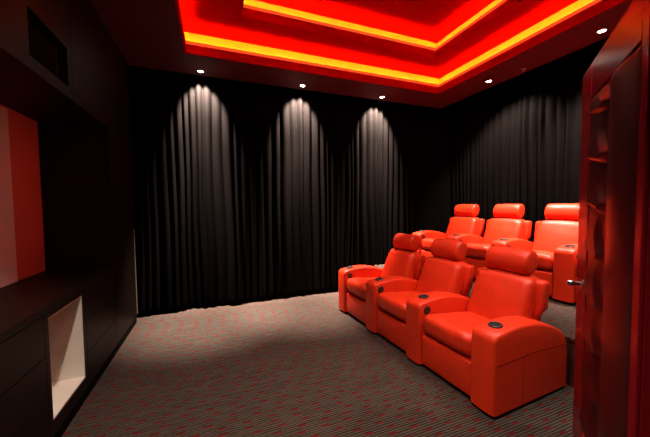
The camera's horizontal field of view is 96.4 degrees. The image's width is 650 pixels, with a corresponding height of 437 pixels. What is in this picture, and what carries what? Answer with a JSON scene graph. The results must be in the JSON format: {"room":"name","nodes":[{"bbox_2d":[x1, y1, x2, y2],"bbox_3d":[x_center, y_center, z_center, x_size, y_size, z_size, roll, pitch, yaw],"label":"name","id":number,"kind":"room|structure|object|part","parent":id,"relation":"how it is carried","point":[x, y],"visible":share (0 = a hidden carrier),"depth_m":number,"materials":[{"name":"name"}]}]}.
{"room":"home theater","nodes":[
{"label":"home theater","id":0,"kind":"room"},
{"bbox_2d":[62,290,573,436],"bbox_3d":[0.902,1.390,2.443,6.760,0.120,6.200,-2,3,-21],"label":"floor","id":1,"kind":"structure","parent":0,"point":[300,365],"depth_m":2.33,"materials":[{"name":"carpet"}]},
{"bbox_2d":[0,271,116,436],"bbox_3d":[-1.803,0.989,1.423,0.540,0.830,2.930,-2,3,-21],"label":"base cabinet","id":2,"kind":"object","parent":1,"relation":"on","point":[49,368],"visible":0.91,"depth_m":1.97,"materials":[{"name":"black wood"}]},
{"bbox_3d":[-1.484,0.698,1.295,0.020,0.238,0.826,-2,3,-21],"label":"drawer","id":3,"kind":"part","parent":2,"relation":"part of","materials":[{"name":"black wood"}]},
{"bbox_3d":[-1.482,0.944,1.307,0.020,0.245,0.826,-2,3,-21],"label":"drawer","id":4,"kind":"part","parent":2,"relation":"part of","materials":[{"name":"black wood"}]},
{"bbox_3d":[-1.479,1.198,1.318,0.020,0.253,0.826,-2,3,-21],"label":"drawer","id":5,"kind":"part","parent":2,"relation":"part of","materials":[{"name":"black wood"}]},
{"bbox_2d":[0,266,113,342],"bbox_3d":[-1.806,0.551,1.403,0.544,0.043,2.929,-2,3,-21],"label":"countertop","id":6,"kind":"structure","parent":2,"relation":"on","point":[23,302],"depth_m":1.97,"materials":[{"name":"black wood"}]},
{"bbox_2d":[0,106,17,287],"bbox_3d":[-2.019,-0.127,1.210,0.010,1.326,2.215,-2,3,-21],"label":"projection screen","id":7,"kind":"object","parent":6,"relation":"on","point":[8,262],"visible":1,"depth_m":2.17,"materials":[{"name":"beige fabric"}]},
{"bbox_3d":[-1.732,0.925,1.957,0.020,0.748,0.560,-2,3,-21],"label":"niche frame","id":8,"kind":"part","parent":2,"relation":"part of","materials":[{"name":"beige wood"}]},
{"bbox_3d":[-1.962,0.645,2.538,0.020,0.238,0.703,-2,3,-21],"label":"drawer","id":9,"kind":"part","parent":2,"relation":"part of","materials":[{"name":"black wood"}]},
{"bbox_3d":[-1.960,0.892,2.549,0.020,0.245,0.703,-2,3,-21],"label":"drawer","id":10,"kind":"part","parent":2,"relation":"part of","materials":[{"name":"black wood"}]},
{"bbox_3d":[-1.957,1.145,2.561,0.020,0.253,0.703,-2,3,-21],"label":"drawer","id":11,"kind":"part","parent":2,"relation":"part of","materials":[{"name":"black wood"}]},
{"bbox_2d":[37,24,136,351],"bbox_3d":[-2.498,-0.294,3.139,0.540,3.250,0.870,-2,3,-21],"label":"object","id":12,"kind":"object","parent":1,"relation":"on","point":[86,175],"visible":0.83,"depth_m":2.80,"materials":[{"name":"black wood"}]},
{"bbox_3d":[-2.266,-1.405,3.181,0.020,0.938,0.870,-2,3,-21],"label":"cabinet door","id":13,"kind":"part","parent":12,"relation":"part of","materials":[{"name":"black wood"}]},
{"bbox_3d":[-2.256,-0.394,3.228,0.020,1.074,0.870,-2,3,-21],"label":"cabinet door","id":14,"kind":"part","parent":12,"relation":"part of","materials":[{"name":"black wood"}]},
{"bbox_3d":[-2.235,0.697,3.252,0.020,1.095,0.814,-2,3,-21],"label":"cabinet door","id":15,"kind":"part","parent":12,"relation":"part of","materials":[{"name":"black wood"}]},
{"bbox_2d":[134,232,137,313],"bbox_3d":[-2.389,0.672,3.653,0.017,1.072,0.041,-2,3,-21],"label":"trim","id":16,"kind":"structure","parent":12,"relation":"attached to","point":[134,232],"depth_m":3.66,"materials":[{"name":"brown paint"}]},
{"bbox_2d":[128,65,449,315],"bbox_3d":[-0.055,-0.445,4.683,5.318,3.320,0.137,-2,3,-21],"label":"curtain","id":17,"kind":"object","parent":1,"relation":"on","point":[243,191],"visible":0.77,"depth_m":4.37,"materials":[{"name":"black fabric"}]},
{"bbox_2d":[338,233,425,323],"bbox_3d":[0.741,0.741,3.849,0.912,1.050,0.757,-2,3,-24],"label":"recliner","id":18,"kind":"object","parent":1,"relation":"on","point":[404,260],"visible":0.58,"depth_m":3.78,"materials":[{"name":"red leather"}]},
{"bbox_3d":[0.604,0.939,4.104,0.856,0.574,0.190,-2,3,-24],"label":"armrest","id":19,"kind":"part","parent":18,"relation":"part of","materials":[{"name":"red leather"}]},
{"bbox_2d":[347,278,374,299],"bbox_3d":[0.646,0.892,3.735,0.622,0.230,0.509,-2,3,-24],"label":"seat cushion","id":20,"kind":"object","parent":18,"relation":"on","point":[356,287],"depth_m":3.64,"materials":[{"name":"red leather"}]},
{"bbox_3d":[0.992,0.662,3.879,0.349,0.490,0.511,-2,3,-24],"label":"backrest","id":21,"kind":"part","parent":18,"relation":"part of","materials":[{"name":"red leather"}]},
{"bbox_2d":[366,238,474,351],"bbox_3d":[1.028,0.768,3.206,0.912,1.050,0.757,-2,3,-24],"label":"recliner","id":22,"kind":"object","parent":1,"relation":"on","point":[387,297],"visible":0.65,"depth_m":3.13,"materials":[{"name":"red leather"}]},
{"bbox_3d":[0.891,0.966,3.461,0.856,0.574,0.190,-2,3,-24],"label":"armrest","id":23,"kind":"part","parent":22,"relation":"part of","materials":[{"name":"red leather"}]},
{"bbox_2d":[378,291,422,321],"bbox_3d":[0.933,0.919,3.091,0.622,0.230,0.509,-2,3,-24],"label":"seat cushion","id":24,"kind":"object","parent":22,"relation":"on","point":[391,304],"depth_m":3.01,"materials":[{"name":"red leather"}]},
{"bbox_3d":[1.278,0.689,3.236,0.349,0.490,0.511,-2,3,-24],"label":"backrest","id":25,"kind":"part","parent":22,"relation":"part of","materials":[{"name":"red leather"}]},
{"bbox_2d":[374,264,575,387],"bbox_3d":[2.547,1.053,3.839,2.272,0.390,4.350,-2,3,-21],"label":"platform","id":26,"kind":"object","parent":1,"relation":"on","point":[560,315],"depth_m":2.60,"materials":[{"name":"carpet"}]},
{"bbox_2d":[412,204,484,259],"bbox_3d":[2.059,0.290,4.874,0.912,1.050,0.757,-2,3,-27],"label":"recliner","id":27,"kind":"object","parent":26,"relation":"on","point":[466,221],"visible":0.49,"depth_m":4.84,"materials":[{"name":"red leather"}]},
{"bbox_2d":[422,238,433,249],"bbox_3d":[1.970,0.441,4.755,0.622,0.230,0.509,-2,3,-27],"label":"seat cushion","id":28,"kind":"object","parent":27,"relation":"on","point":[426,242],"depth_m":4.73,"materials":[{"name":"red leather"}]},
{"bbox_3d":[1.909,0.488,5.122,0.856,0.574,0.190,-2,3,-27],"label":"armrest","id":29,"kind":"part","parent":27,"relation":"part of","materials":[{"name":"red leather"}]},
{"bbox_3d":[2.307,0.210,4.917,0.349,0.490,0.511,-2,3,-27],"label":"backrest","id":30,"kind":"part","parent":27,"relation":"part of","materials":[{"name":"red leather"}]},
{"bbox_2d":[446,204,531,277],"bbox_3d":[2.378,0.315,4.246,0.912,1.050,0.757,-2,3,-27],"label":"recliner","id":31,"kind":"object","parent":26,"relation":"on","point":[507,223],"visible":0.45,"depth_m":4.17,"materials":[{"name":"red leather"}]},
{"bbox_3d":[2.228,0.514,4.494,0.856,0.574,0.190,-2,3,-27],"label":"armrest","id":32,"kind":"part","parent":31,"relation":"part of","materials":[{"name":"red leather"}]},
{"bbox_2d":[466,243,490,258],"bbox_3d":[2.289,0.467,4.127,0.622,0.230,0.509,-2,3,-27],"label":"seat cushion","id":33,"kind":"object","parent":31,"relation":"on","point":[474,250],"depth_m":3.96,"materials":[{"name":"red leather"}]},
{"bbox_3d":[2.626,0.236,4.289,0.349,0.490,0.511,-2,3,-27],"label":"backrest","id":34,"kind":"part","parent":31,"relation":"part of","materials":[{"name":"red leather"}]},
{"bbox_2d":[491,203,578,297],"bbox_3d":[2.697,0.341,3.618,0.912,1.050,0.757,-2,3,-27],"label":"recliner","id":35,"kind":"object","parent":26,"relation":"on","point":[561,226],"visible":0.38,"depth_m":3.62,"materials":[{"name":"red leather"}]},
{"bbox_3d":[2.547,0.539,3.866,0.856,0.574,0.190,-2,3,-27],"label":"armrest","id":36,"kind":"part","parent":35,"relation":"part of","materials":[{"name":"red leather"}]},
{"bbox_2d":[533,250,553,269],"bbox_3d":[2.608,0.492,3.499,0.622,0.230,0.509,-2,3,-27],"label":"seat cushion","id":37,"kind":"object","parent":35,"relation":"on","point":[545,257],"depth_m":3.22,"materials":[{"name":"red leather"}]},
{"bbox_3d":[2.945,0.261,3.661,0.349,0.490,0.511,-2,3,-27],"label":"backrest","id":38,"kind":"part","parent":35,"relation":"part of","materials":[{"name":"red leather"}]},
{"bbox_2d":[552,244,577,302],"bbox_3d":[3.049,0.369,2.927,0.912,1.050,0.899,-2,3,-27],"label":"armrest","id":39,"kind":"object","parent":26,"relation":"on","point":[565,257],"visible":0.09,"depth_m":3.03,"materials":[{"name":"red leather"}]},
{"bbox_2d":[406,245,566,416],"bbox_3d":[1.344,0.797,2.497,0.912,1.050,0.899,-2,3,-24],"label":"recliner","id":40,"kind":"object","parent":1,"relation":"on","point":[493,345],"visible":1,"depth_m":2.25,"materials":[{"name":"red leather"}]},
{"bbox_3d":[1.178,0.992,2.817,0.856,0.574,0.190,-2,3,-24],"label":"armrest","id":41,"kind":"part","parent":40,"relation":"part of","materials":[{"name":"red leather"}]},
{"bbox_2d":[424,311,489,355],"bbox_3d":[1.220,0.946,2.448,0.622,0.230,0.509,-2,3,-24],"label":"seat cushion","id":42,"kind":"object","parent":40,"relation":"on","point":[449,333],"depth_m":2.37,"materials":[{"name":"red leather"}]},
{"bbox_3d":[1.565,0.715,2.592,0.349,0.490,0.511,-2,3,-24],"label":"backrest","id":43,"kind":"part","parent":40,"relation":"part of","materials":[{"name":"red leather"}]},
{"bbox_3d":[1.465,1.019,2.174,0.856,0.574,0.190,-2,3,-24],"label":"armrest","id":44,"kind":"part","parent":40,"relation":"part of","materials":[{"name":"red leather"}]},
{"bbox_2d":[449,45,603,242],"bbox_3d":[3.206,-0.443,3.986,0.107,3.329,4.076,-2,3,-21],"label":"curtain","id":45,"kind":"object","parent":1,"relation":"on","point":[518,142],"visible":0.48,"depth_m":4.40,"materials":[{"name":"black fabric"}]},
{"bbox_2d":[90,0,632,108],"bbox_3d":[0.535,-2.280,2.657,4.880,0.800,3.850,-2,3,-21],"label":"ceiling","id":46,"kind":"structure","parent":0,"point":[147,34],"depth_m":3.47,"materials":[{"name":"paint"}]},
{"bbox_2d":[184,0,594,84],"bbox_3d":[0.594,-2.052,2.689,4.010,0.298,3.100,-2,3,-21],"label":"trim","id":47,"kind":"structure","parent":46,"relation":"attached to","point":[192,37],"depth_m":3.84,"materials":[{"name":"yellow paint"}]},
{"bbox_2d":[185,0,601,86],"bbox_3d":[0.595,-1.962,2.693,3.752,0.120,2.842,-2,3,-21],"label":"light strip","id":48,"kind":"object","parent":46,"relation":"attached to","point":[595,1],"visible":0.31,"depth_m":3.65,"materials":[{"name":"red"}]},
{"bbox_2d":[174,0,626,93],"bbox_3d":[0.595,-1.932,2.694,3.664,0.100,2.754,-2,3,-21],"label":"trim","id":49,"kind":"structure","parent":46,"relation":"attached to","point":[603,5],"depth_m":3.57,"materials":[{"name":"red paint"}]},
{"bbox_2d":[596,28,607,33],"bbox_3d":[2.830,-1.917,2.970,0.092,0.010,0.092,-2,3,-21],"label":"recessed light","id":50,"kind":"object","parent":46,"relation":"in","point":[603,29],"visible":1,"depth_m":2.96,"materials":[{"name":"grey"}]},
{"bbox_2d":[179,0,577,78],"bbox_3d":[0.590,-2.377,2.674,4.070,0.350,3.160,-2,3,-21],"label":"ceiling","id":51,"kind":"structure","parent":0,"point":[427,20],"depth_m":3.60,"materials":[{"name":"red paint"}]},
{"bbox_2d":[244,0,502,47],"bbox_3d":[0.663,-2.377,2.769,3.045,0.298,2.265,-2,3,-21],"label":"trim","id":52,"kind":"structure","parent":51,"relation":"attached to","point":[255,3],"depth_m":3.75,"materials":[{"name":"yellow paint"}]},
{"bbox_2d":[243,0,506,50],"bbox_3d":[0.664,-2.287,2.773,2.787,0.120,2.007,-2,3,-21],"label":"light strip","id":53,"kind":"object","parent":51,"relation":"attached to","point":[503,1],"visible":0.34,"depth_m":3.56,"materials":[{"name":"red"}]},
{"bbox_2d":[240,0,523,58],"bbox_3d":[0.665,-2.257,2.774,2.699,0.100,1.919,-2,3,-21],"label":"trim","id":54,"kind":"structure","parent":51,"relation":"attached to","point":[247,13],"depth_m":3.52,"materials":[{"name":"red paint"}]},
{"bbox_2d":[450,101,457,107],"bbox_3d":[-0.187,-0.825,5.121,6.660,4.080,0.150,-2,3,-21],"label":"wall","id":55,"kind":"structure","parent":0,"point":[455,103],"depth_m":6.08,"materials":[{"name":"grey paint"}]},
{"bbox_2d":[458,37,608,104],"bbox_3d":[3.685,-0.819,4.117,0.150,4.080,4.500,-2,3,-21],"label":"wall","id":56,"kind":"structure","parent":0,"point":[599,43],"depth_m":4.56,"materials":[{"name":"grey paint"}]},
{"bbox_3d":[-2.328,-0.641,1.624,0.150,4.080,5.150,-2,3,-21],"label":"wall","id":57,"kind":"structure","parent":0,"visible":0},
{"bbox_2d":[0,104,45,280],"bbox_3d":[-2.060,-0.137,1.276,0.015,1.350,2.929,-2,3,-21],"label":"wall panel","id":58,"kind":"object","parent":57,"relation":"attached to","point":[23,130],"visible":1,"depth_m":2.43,"materials":[{"name":"red paint"}]},
{"bbox_2d":[0,0,107,126],"bbox_3d":[-1.828,-1.331,1.316,0.540,1.025,2.930,-2,3,-21],"label":"upper cabinet","id":59,"kind":"object","parent":57,"relation":"attached to","point":[77,96],"visible":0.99,"depth_m":2.05,"materials":[{"name":"black wood"}]},
{"bbox_3d":[-1.602,-1.314,1.454,0.020,0.975,1.365,-2,3,-21],"label":"panel","id":60,"kind":"part","parent":59,"relation":"part of","materials":[{"name":"black wood"}]},
{"bbox_2d":[28,20,57,77],"bbox_3d":[-1.843,-1.038,1.767,0.188,0.250,0.390,-2,3,-21],"label":"loudspeaker","id":61,"kind":"object","parent":59,"relation":"in","point":[41,49],"visible":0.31,"depth_m":1.81,"materials":[{"name":"black"}]},
{"bbox_3d":[-1.979,-1.355,2.435,0.020,0.975,0.729,-2,3,-21],"label":"panel","id":62,"kind":"part","parent":59,"relation":"part of","materials":[{"name":"black wood"}]},
{"bbox_3d":[0.271,0.273,0.529,2.070,2.300,0.170,-2,3,-21],"label":"trim","id":63,"kind":"structure","parent":0,"visible":0},
{"bbox_2d":[566,0,649,436],"bbox_3d":[1.307,0.269,1.395,0.132,2.192,0.922,1,3,31],"label":"door","id":64,"kind":"structure","parent":63,"relation":"attached to","point":[611,394],"depth_m":1.15,"materials":[{"name":"red paint"}]},
{"bbox_3d":[1.441,0.373,1.680,0.073,0.054,0.054,1,3,31],"label":"handle","id":65,"kind":"part","parent":64,"relation":"part of","materials":[{"name":"silver metal"}]}
]}

